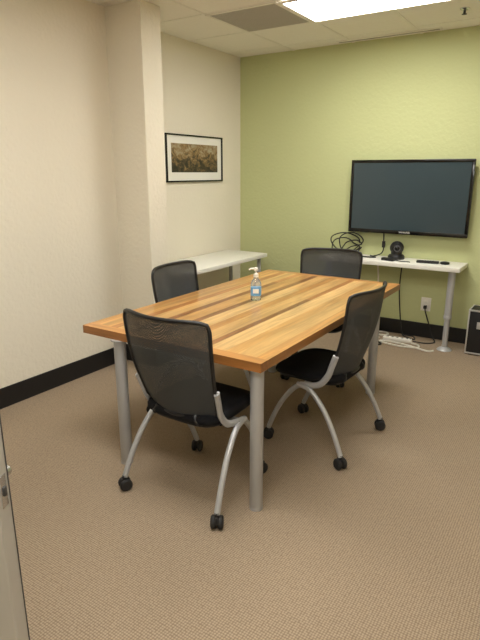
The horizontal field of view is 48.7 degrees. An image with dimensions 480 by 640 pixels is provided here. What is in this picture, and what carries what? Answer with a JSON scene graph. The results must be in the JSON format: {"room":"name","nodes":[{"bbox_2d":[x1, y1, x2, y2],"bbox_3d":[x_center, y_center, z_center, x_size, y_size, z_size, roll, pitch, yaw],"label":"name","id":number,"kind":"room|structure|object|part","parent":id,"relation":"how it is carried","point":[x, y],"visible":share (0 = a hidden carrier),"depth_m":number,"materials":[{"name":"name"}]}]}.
{"room":"office","nodes":[
{"label":"office","id":0,"kind":"room"},
{"bbox_2d":[0,0,122,388],"bbox_3d":[-2.193,-0.520,2.588,0.300,2.670,4.050,10,18,31],"label":"wall","id":1,"kind":"structure","parent":0,"point":[60,272],"depth_m":3.65,"materials":[{"name":"beige paint"}]},
{"bbox_2d":[0,347,114,408],"bbox_3d":[-2.062,0.721,2.847,0.012,0.140,4.050,10,18,31],"label":"baseboard","id":2,"kind":"structure","parent":1,"relation":"attached to","point":[17,392],"depth_m":3.88,"materials":[{"name":"black rubber"}]},
{"bbox_2d":[104,0,169,349],"bbox_3d":[-0.897,-0.977,4.224,0.640,2.670,0.210,10,18,31],"label":"wall pillar","id":3,"kind":"structure","parent":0,"point":[133,31],"depth_m":3.95,"materials":[{"name":"beige paint"}]},
{"bbox_2d":[126,344,170,364],"bbox_3d":[-0.764,0.266,4.475,0.340,0.140,0.222,10,18,31],"label":"baseboard","id":4,"kind":"structure","parent":3,"relation":"attached to","point":[129,357],"depth_m":4.45,"materials":[{"name":"black rubber"}]},
{"bbox_2d":[161,32,239,291],"bbox_3d":[-0.565,-1.239,5.164,0.200,2.670,1.790,10,18,31],"label":"wall","id":5,"kind":"structure","parent":0,"point":[201,84],"depth_m":5.21,"materials":[{"name":"beige paint"}]},
{"bbox_2d":[164,133,222,181],"bbox_3d":[-0.424,-1.548,5.089,0.023,0.426,0.880,10,18,31],"label":"framed picture","id":6,"kind":"object","parent":5,"relation":"attached to","point":[188,158],"visible":0.94,"depth_m":5.06},
{"bbox_2d":[171,143,216,171],"bbox_3d":[-0.426,-1.551,5.089,0.002,0.257,0.720,10,18,31],"label":"print","id":7,"kind":"object","parent":6,"relation":"attached to","point":[185,157],"depth_m":5.06},
{"bbox_2d":[0,328,479,639],"bbox_3d":[0.361,0.937,2.521,5.150,0.100,6.450,10,18,31],"label":"floor","id":8,"kind":"structure","parent":0,"point":[385,545],"depth_m":2.46,"materials":[{"name":"carpet"}]},
{"bbox_2d":[118,308,267,529],"bbox_3d":[-0.207,0.376,2.580,0.633,0.948,0.591,10,18,31],"label":"office chair","id":9,"kind":"object","parent":8,"relation":"on","point":[193,400],"visible":0.93,"depth_m":2.34,"materials":[{"name":"black fabric"}]},
{"bbox_3d":[-0.475,0.586,2.697,0.034,0.352,0.318,13,20,39],"label":"leg","id":10,"kind":"part","parent":9,"relation":"part of","materials":[{"name":"silver metal"}]},
{"bbox_3d":[-0.315,0.204,2.358,0.478,0.479,0.175,10,18,31],"label":"backrest","id":11,"kind":"part","parent":9,"relation":"part of","materials":[{"name":"grey fabric"}]},
{"bbox_3d":[-0.314,0.204,2.358,0.495,0.497,0.192,10,18,31],"label":"frame","id":12,"kind":"part","parent":9,"relation":"part of","materials":[{"name":"black plastic"}]},
{"bbox_3d":[-0.323,0.538,2.868,0.033,0.351,0.276,12,20,37],"label":"leg","id":13,"kind":"part","parent":9,"relation":"part of","materials":[{"name":"silver metal"}]},
{"bbox_3d":[-0.186,0.396,2.619,0.440,0.061,0.440,10,18,31],"label":"seat","id":14,"kind":"part","parent":9,"relation":"part of","materials":[{"name":"black fabric"}]},
{"bbox_3d":[-0.044,0.661,2.430,0.034,0.352,0.318,7,17,24],"label":"leg","id":15,"kind":"part","parent":9,"relation":"part of","materials":[{"name":"silver metal"}]},
{"bbox_3d":[0.055,0.604,2.634,0.033,0.351,0.276,8,17,26],"label":"leg","id":16,"kind":"part","parent":9,"relation":"part of","materials":[{"name":"silver metal"}]},
{"bbox_2d":[146,260,249,425],"bbox_3d":[-0.237,0.119,3.501,0.591,0.948,0.633,8,18,28],"label":"office chair","id":17,"kind":"object","parent":8,"relation":"on","point":[162,270],"visible":0.14,"depth_m":3.58,"materials":[{"name":"black fabric"}]},
{"bbox_3d":[-0.411,-0.124,3.533,0.192,0.497,0.495,8,18,28],"label":"frame","id":18,"kind":"part","parent":17,"relation":"part of","materials":[{"name":"black plastic"}]},
{"bbox_3d":[-0.411,-0.124,3.533,0.175,0.479,0.478,8,18,28],"label":"backrest","id":19,"kind":"part","parent":17,"relation":"part of","materials":[{"name":"grey fabric"}]},
{"bbox_3d":[-0.011,0.308,3.692,0.276,0.351,0.033,10,19,33],"label":"leg","id":20,"kind":"part","parent":17,"relation":"part of","materials":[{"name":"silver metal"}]},
{"bbox_2d":[169,250,266,293],"bbox_3d":[-0.289,-0.232,5.181,0.500,0.720,1.340,10,18,31],"label":"desk","id":21,"kind":"object","parent":8,"relation":"on","point":[213,261],"visible":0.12,"depth_m":5.15,"materials":[{"name":"laminate"}]},
{"bbox_3d":[-0.099,-0.517,5.715,0.059,0.382,0.059,10,18,31],"label":"leg","id":22,"kind":"part","parent":21,"relation":"part of","materials":[{"name":"silver metal"}]},
{"bbox_3d":[0.195,-0.466,5.532,0.059,0.382,0.059,10,18,31],"label":"leg","id":23,"kind":"part","parent":21,"relation":"part of","materials":[{"name":"silver metal"}]},
{"bbox_2d":[83,269,399,511],"bbox_3d":[0.157,0.246,3.413,1.095,0.750,1.995,10,18,31],"label":"conference table","id":24,"kind":"object","parent":8,"relation":"on","point":[294,310],"visible":0.77,"depth_m":2.89,"materials":[{"name":"brown wood"}]},
{"bbox_3d":[-0.617,0.438,2.808,0.062,0.698,0.062,10,18,31],"label":"leg","id":25,"kind":"part","parent":24,"relation":"part of","materials":[{"name":"silver metal"}]},
{"bbox_2d":[249,267,260,300],"bbox_3d":[0.094,-0.227,3.327,0.081,0.208,0.051,1,16,3],"label":"sanitizer bottle","id":26,"kind":"object","parent":24,"relation":"on","point":[255,283],"visible":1,"depth_m":3.31,"materials":[{"name":"clear plastic"}]},
{"bbox_3d":[0.076,0.548,2.412,0.062,0.698,0.062,10,18,31],"label":"leg","id":27,"kind":"part","parent":24,"relation":"part of","materials":[{"name":"silver metal"}]},
{"bbox_3d":[0.257,0.068,4.133,0.062,0.698,0.062,10,18,31],"label":"leg","id":28,"kind":"part","parent":24,"relation":"part of","materials":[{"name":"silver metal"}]},
{"bbox_3d":[0.934,0.185,3.713,0.062,0.698,0.062,10,18,31],"label":"leg","id":29,"kind":"part","parent":24,"relation":"part of","materials":[{"name":"silver metal"}]},
{"bbox_2d":[280,247,365,386],"bbox_3d":[0.637,-0.046,4.092,0.633,0.948,0.591,6,17,21],"label":"office chair","id":30,"kind":"object","parent":8,"relation":"on","point":[320,253],"visible":0.15,"depth_m":4.23,"materials":[{"name":"black fabric"}]},
{"bbox_3d":[0.711,-0.313,4.209,0.478,0.479,0.175,6,17,21],"label":"backrest","id":31,"kind":"part","parent":30,"relation":"part of","materials":[{"name":"grey fabric"}]},
{"bbox_3d":[0.710,-0.313,4.209,0.495,0.497,0.192,6,17,21],"label":"frame","id":32,"kind":"part","parent":30,"relation":"part of","materials":[{"name":"black plastic"}]},
{"bbox_3d":[0.622,-0.008,4.066,0.440,0.061,0.440,6,17,21],"label":"seat","id":33,"kind":"part","parent":30,"relation":"part of","materials":[{"name":"black fabric"}]},
{"bbox_2d":[264,281,386,469],"bbox_3d":[0.503,0.240,3.065,0.591,0.948,0.633,11,19,34],"label":"office chair","id":34,"kind":"object","parent":8,"relation":"on","point":[319,367],"visible":1,"depth_m":2.87,"materials":[{"name":"black fabric"}]},
{"bbox_3d":[0.263,0.494,3.028,0.276,0.351,0.033,13,20,40],"label":"leg","id":35,"kind":"part","parent":34,"relation":"part of","materials":[{"name":"silver metal"}]},
{"bbox_3d":[0.526,0.396,3.379,0.276,0.351,0.033,9,18,29],"label":"leg","id":36,"kind":"part","parent":34,"relation":"part of","materials":[{"name":"silver metal"}]},
{"bbox_3d":[0.430,0.537,2.872,0.315,0.352,0.071,11,19,34],"label":"leg","id":37,"kind":"part","parent":34,"relation":"part of","materials":[{"name":"silver metal"}]},
{"bbox_3d":[0.472,0.263,3.095,0.440,0.061,0.440,11,19,34],"label":"seat","id":38,"kind":"part","parent":34,"relation":"part of","materials":[{"name":"black fabric"}]},
{"bbox_3d":[0.664,0.055,2.892,0.175,0.479,0.478,11,19,34],"label":"backrest","id":39,"kind":"part","parent":34,"relation":"part of","materials":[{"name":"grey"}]},
{"bbox_3d":[0.664,0.055,2.893,0.192,0.497,0.495,11,19,34],"label":"frame","id":40,"kind":"part","parent":34,"relation":"part of","materials":[{"name":"black plastic"}]},
{"bbox_3d":[0.732,0.425,3.273,0.318,0.352,0.034,8,17,27],"label":"leg","id":41,"kind":"part","parent":34,"relation":"part of","materials":[{"name":"silver metal"}]},
{"bbox_2d":[377,265,388,337],"bbox_3d":[1.345,-0.195,5.092,0.204,0.704,0.229,10,18,31],"label":"cable","id":42,"kind":"object","parent":8,"relation":"on","point":[377,265],"visible":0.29,"depth_m":5.15,"materials":[{"name":"plastic"}]},
{"bbox_2d":[325,252,467,351],"bbox_3d":[1.396,-0.203,5.020,1.290,0.750,0.353,10,18,31],"label":"desk","id":43,"kind":"object","parent":8,"relation":"on","point":[452,268],"visible":0.49,"depth_m":4.64,"materials":[{"name":"laminate"}]},
{"bbox_2d":[330,232,375,257],"bbox_3d":[1.109,-0.747,5.166,0.127,0.219,0.536,-13,20,-39],"label":"cable coil","id":44,"kind":"object","parent":43,"relation":"on","point":[359,241],"visible":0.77,"depth_m":5.18,"materials":[{"name":"black plastic"}]},
{"bbox_2d":[381,257,409,262],"bbox_3d":[1.409,-0.544,4.800,0.262,0.026,0.059,14,21,41],"label":"adapter","id":45,"kind":"object","parent":43,"relation":"on","point":[382,258],"visible":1,"depth_m":4.81,"materials":[{"name":"black plastic"}]},
{"bbox_2d":[388,241,404,259],"bbox_3d":[1.455,-0.651,4.922,0.152,0.166,0.152,3,16,12],"label":"video camera","id":46,"kind":"object","parent":43,"relation":"on","point":[396,248],"visible":0.94,"depth_m":4.88,"materials":[{"name":"black plastic"}]},
{"bbox_2d":[399,268,414,339],"bbox_3d":[1.609,-0.177,5.022,0.083,0.700,0.249,-9,18,-29],"label":"cable","id":47,"kind":"object","parent":43,"relation":"hanging from","point":[401,268],"visible":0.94,"depth_m":5.11,"materials":[{"name":"black plastic"}]},
{"bbox_2d":[416,260,438,263],"bbox_3d":[1.667,-0.516,4.707,0.190,0.024,0.048,7,17,24],"label":"remote control","id":48,"kind":"object","parent":43,"relation":"on","point":[417,261],"visible":1,"depth_m":4.69,"materials":[{"name":"black plastic"}]},
{"bbox_2d":[440,261,449,264],"bbox_3d":[1.800,-0.502,4.658,0.080,0.022,0.080,10,18,31],"label":"computer mouse","id":49,"kind":"object","parent":43,"relation":"on","point":[442,262],"visible":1,"depth_m":4.63,"materials":[{"name":"black plastic"}]},
{"bbox_3d":[1.822,-0.221,4.599,0.090,0.412,0.090,10,18,31],"label":"leg","id":50,"kind":"part","parent":43,"relation":"part of","materials":[{"name":"silver metal"}]},
{"bbox_2d":[379,340,433,351],"bbox_3d":[1.517,0.227,4.841,0.509,0.018,0.156,10,18,31],"label":"cable","id":51,"kind":"object","parent":8,"relation":"on","point":[382,341],"visible":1,"depth_m":4.83,"materials":[{"name":"white plastic"}]},
{"bbox_2d":[383,305,434,343],"bbox_3d":[1.585,0.047,4.936,0.454,0.318,0.219,-2,16,-7],"label":"power strip","id":52,"kind":"object","parent":8,"relation":"on","point":[385,337],"visible":1,"depth_m":4.96,"materials":[{"name":"white plastic"}]},
{"bbox_3d":[1.738,0.050,4.928,0.177,0.318,0.242,10,18,31],"label":"power cord","id":53,"kind":"part","parent":52,"relation":"part of","materials":[{"name":"black plastic"}]},
{"bbox_2d":[464,304,479,354],"bbox_3d":[2.171,0.086,4.547,0.388,0.449,0.212,10,18,31],"label":"equipment case","id":54,"kind":"object","parent":8,"relation":"on","point":[472,342],"visible":1,"depth_m":4.55,"materials":[{"name":"black plastic"}]},
{"bbox_2d":[86,0,479,56],"bbox_3d":[0.361,-1.731,1.776,5.150,0.100,6.450,10,18,31],"label":"ceiling","id":55,"kind":"structure","parent":0,"point":[200,27],"depth_m":4.31,"materials":[{"name":"tile"}]},
{"bbox_2d":[205,1,312,32],"bbox_3d":[0.156,-2.310,4.062,0.608,0.010,0.608,10,18,31],"label":"ceiling vent","id":56,"kind":"object","parent":55,"relation":"in","point":[270,15],"visible":0.98,"depth_m":4.03,"materials":[{"name":"beige metal"}]},
{"bbox_2d":[96,0,479,53],"bbox_3d":[0.361,-1.681,1.790,4.750,0.004,6.050,10,18,31],"label":"grid","id":57,"kind":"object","parent":55,"relation":"attached to","point":[172,1],"depth_m":4.29,"materials":[{"name":"white metal"}]},
{"bbox_2d":[278,0,453,22],"bbox_3d":[0.925,-2.171,3.586,1.194,0.014,0.584,10,18,31],"label":"recessed light","id":58,"kind":"object","parent":55,"relation":"in","point":[315,11],"visible":1,"depth_m":3.74,"materials":[{"name":"white plastic"}]},
{"bbox_2d":[336,27,442,43],"bbox_3d":[1.269,-2.456,4.579,0.920,0.012,0.060,10,18,31],"label":"ceiling vent","id":59,"kind":"object","parent":55,"relation":"in","point":[435,28],"visible":1,"depth_m":4.55,"materials":[{"name":"white metal"}]},
{"bbox_2d":[460,7,469,14],"bbox_3d":[1.625,-2.233,3.835,0.070,0.040,0.070,10,18,31],"label":"sprinkler head","id":60,"kind":"object","parent":55,"relation":"attached to","point":[463,9],"visible":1,"depth_m":3.82},
{"bbox_2d":[240,25,479,328],"bbox_3d":[2.041,-1.098,4.658,5.150,2.670,0.150,10,18,31],"label":"wall","id":61,"kind":"structure","parent":0,"point":[306,114],"depth_m":5.07,"materials":[{"name":"green paint"}]},
{"bbox_2d":[350,314,466,343],"bbox_3d":[2.002,0.140,4.930,4.738,0.140,0.012,10,18,31],"label":"baseboard","id":62,"kind":"structure","parent":61,"relation":"attached to","point":[458,335],"depth_m":5.09,"materials":[{"name":"black rubber"}]},
{"bbox_2d":[348,159,476,255],"bbox_3d":[1.533,-1.008,4.859,1.090,0.888,0.116,10,18,31],"label":"television","id":63,"kind":"object","parent":61,"relation":"attached to","point":[421,197],"visible":0.99,"depth_m":4.77,"materials":[{"name":"black plastic"}]},
{"bbox_3d":[1.312,-0.728,5.040,0.134,0.252,0.059,2,16,5],"label":"cord","id":64,"kind":"part","parent":63,"relation":"part of","materials":[{"name":"black plastic"}]},
{"bbox_2d":[420,297,430,310],"bbox_3d":[1.758,-0.149,5.014,0.090,0.130,0.009,10,18,31],"label":"wall outlet","id":65,"kind":"object","parent":61,"relation":"attached to","point":[424,301],"visible":0.98,"depth_m":5.01,"materials":[{"name":"white plastic"}]},
{"bbox_3d":[-1.795,0.016,0.668,0.150,2.670,1.130,10,18,31],"label":"wall","id":66,"kind":"structure","parent":0,"visible":0},
{"bbox_2d":[0,416,29,639],"bbox_3d":[-0.938,0.204,1.072,0.946,2.070,0.163,2,16,6],"label":"door","id":67,"kind":"structure","parent":66,"relation":"in","point":[13,614],"depth_m":1.10,"materials":[{"name":"wood"}]},
{"bbox_3d":[-0.473,0.342,1.061,0.002,0.070,0.021,2,16,6],"label":"latch plate","id":68,"kind":"part","parent":67,"relation":"part of","materials":[{"name":"silver metal"}]},
{"bbox_3d":[-0.542,0.322,1.117,0.132,0.044,0.059,2,16,6],"label":"handle","id":69,"kind":"part","parent":67,"relation":"part of","materials":[{"name":"silver metal"}]}
]}

